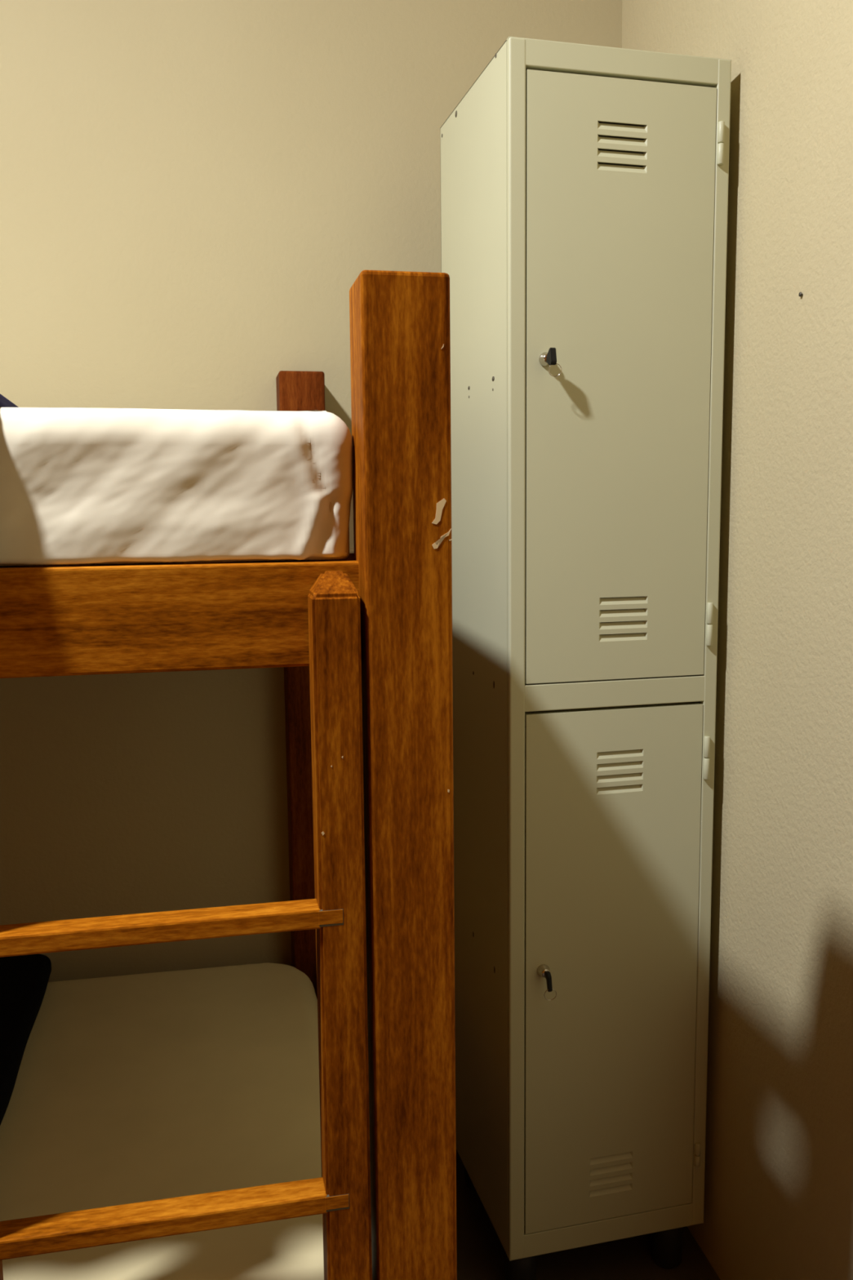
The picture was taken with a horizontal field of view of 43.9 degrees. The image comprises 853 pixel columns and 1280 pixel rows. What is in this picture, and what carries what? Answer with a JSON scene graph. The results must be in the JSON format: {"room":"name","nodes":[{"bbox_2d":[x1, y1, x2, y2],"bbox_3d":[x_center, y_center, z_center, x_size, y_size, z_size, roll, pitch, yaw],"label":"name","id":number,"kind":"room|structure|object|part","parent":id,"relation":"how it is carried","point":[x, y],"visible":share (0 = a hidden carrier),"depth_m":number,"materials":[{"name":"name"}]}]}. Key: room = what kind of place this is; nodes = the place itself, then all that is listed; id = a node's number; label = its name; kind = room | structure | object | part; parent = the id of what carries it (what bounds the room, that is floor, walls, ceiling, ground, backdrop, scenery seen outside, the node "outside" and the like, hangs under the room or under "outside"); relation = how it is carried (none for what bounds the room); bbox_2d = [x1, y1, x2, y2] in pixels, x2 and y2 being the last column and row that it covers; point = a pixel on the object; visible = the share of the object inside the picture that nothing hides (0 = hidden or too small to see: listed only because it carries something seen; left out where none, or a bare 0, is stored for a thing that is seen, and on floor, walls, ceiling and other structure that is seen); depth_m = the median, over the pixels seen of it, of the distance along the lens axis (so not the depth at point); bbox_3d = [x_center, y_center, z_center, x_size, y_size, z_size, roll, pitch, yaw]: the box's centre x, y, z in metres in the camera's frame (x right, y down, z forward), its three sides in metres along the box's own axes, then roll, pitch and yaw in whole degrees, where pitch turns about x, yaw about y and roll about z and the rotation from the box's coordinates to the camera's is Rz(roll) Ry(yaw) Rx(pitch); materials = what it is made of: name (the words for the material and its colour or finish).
{"room":"dormitory","nodes":[
{"label":"dormitory","id":0,"kind":"room"},
{"bbox_2d":[0,0,622,982],"bbox_3d":[-1.155,-0.513,1.786,3.096,3.105,0.100,-2,7,-12],"label":"wall","id":1,"kind":"structure","parent":0,"point":[195,194],"depth_m":1.90,"materials":[{"name":"beige paint"}]},
{"bbox_2d":[456,1150,720,1279],"bbox_3d":[-0.676,1.293,0.207,3.300,0.100,3.950,-2,7,-14],"label":"floor","id":2,"kind":"structure","parent":0,"point":[479,1248],"depth_m":1.78,"materials":[{"name":"tile"}]},
{"bbox_2d":[0,270,457,1279],"bbox_3d":[-1.071,0.356,1.319,2.030,1.494,1.046,-2,7,-12],"label":"bunk bed","id":3,"kind":"object","parent":2,"relation":"on","point":[362,641],"visible":0.72,"depth_m":0.97,"materials":[{"name":"brown wood"}]},
{"bbox_3d":[-1.178,-0.105,1.732,1.940,0.098,0.030,-2,7,-12],"label":"rail","id":4,"kind":"part","parent":3,"relation":"part of","materials":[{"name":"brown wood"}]},
{"bbox_2d":[0,962,324,1279],"bbox_3d":[-1.053,0.713,1.341,1.892,0.135,0.828,-2,7,-12],"label":"mattress","id":5,"kind":"object","parent":3,"relation":"on","point":[128,1089],"visible":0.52,"depth_m":1.41,"materials":[{"name":"fabric"}]},
{"bbox_2d":[0,954,51,1124],"bbox_3d":[-0.824,0.616,1.396,0.529,0.040,0.832,-2,7,-12],"label":"blanket","id":6,"kind":"object","parent":5,"relation":"on","point":[24,979],"visible":0.94,"depth_m":1.64,"materials":[{"name":"black fabric"}]},
{"bbox_2d":[0,407,354,566],"bbox_3d":[-1.050,-0.167,1.238,1.908,0.142,0.902,-2,7,-12],"label":"mattress","id":7,"kind":"object","parent":3,"relation":"on","point":[78,486],"visible":0.98,"depth_m":0.95,"materials":[{"name":"white fabric"}]},
{"bbox_2d":[0,394,18,407],"bbox_3d":[-0.633,-0.145,0.984,0.488,0.160,0.312,-2,7,-12],"label":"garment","id":8,"kind":"object","parent":7,"relation":"on","point":[4,402],"visible":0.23,"depth_m":1.01,"materials":[{"name":"blue fabric"}]},
{"bbox_3d":[-0.986,0.006,0.820,1.940,0.098,0.030,-2,7,-12],"label":"rail","id":9,"kind":"part","parent":3,"relation":"part of","materials":[{"name":"brown wood"}]},
{"bbox_3d":[-0.219,0.265,1.984,0.080,1.494,0.080,-2,7,-12],"label":"post","id":10,"kind":"part","parent":3,"relation":"part of","materials":[{"name":"brown wood"}]},
{"bbox_3d":[-0.099,-0.084,1.470,0.026,0.098,0.944,-2,7,-12],"label":"rail","id":11,"kind":"part","parent":3,"relation":"part of","materials":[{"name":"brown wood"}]},
{"bbox_3d":[-0.018,0.397,1.050,0.080,1.458,0.080,-2,7,-12],"label":"post","id":12,"kind":"part","parent":3,"relation":"part of","materials":[{"name":"brown wood"}]},
{"bbox_2d":[440,36,731,1279],"bbox_3d":[0.241,0.092,1.753,0.336,1.886,0.369,-2,7,-14],"label":"locker","id":13,"kind":"object","parent":2,"relation":"on","point":[584,187],"visible":0.98,"depth_m":1.59,"materials":[{"name":"grey metal"}]},
{"bbox_2d":[544,971,556,1000],"bbox_3d":[0.179,0.518,1.590,0.018,0.042,0.030,-5,9,-34],"label":"key","id":14,"kind":"object","parent":13,"relation":"in","point":[548,975],"visible":1,"depth_m":1.58,"materials":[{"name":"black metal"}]},
{"bbox_2d":[546,347,561,377],"bbox_3d":[0.177,-0.388,1.480,0.018,0.039,0.032,-2,7,-14],"label":"key","id":15,"kind":"object","parent":13,"relation":"in","point":[551,359],"visible":1,"depth_m":1.47,"materials":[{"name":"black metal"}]},
{"bbox_3d":[0.288,0.513,1.645,0.287,0.825,0.014,-2,7,-14],"label":"door","id":16,"kind":"part","parent":13,"relation":"part of","materials":[{"name":"grey metal"}]},
{"bbox_3d":[0.279,-0.363,1.536,0.287,0.849,0.014,-2,7,-14],"label":"door","id":17,"kind":"part","parent":13,"relation":"part of","materials":[{"name":"grey metal"}]},
{"bbox_2d":[622,0,852,1279],"bbox_3d":[0.737,-0.347,0.293,0.100,3.105,3.610,-2,7,-10],"label":"wall","id":18,"kind":"structure","parent":0,"point":[778,1205],"depth_m":1.46,"materials":[{"name":"beige paint"}]}
]}

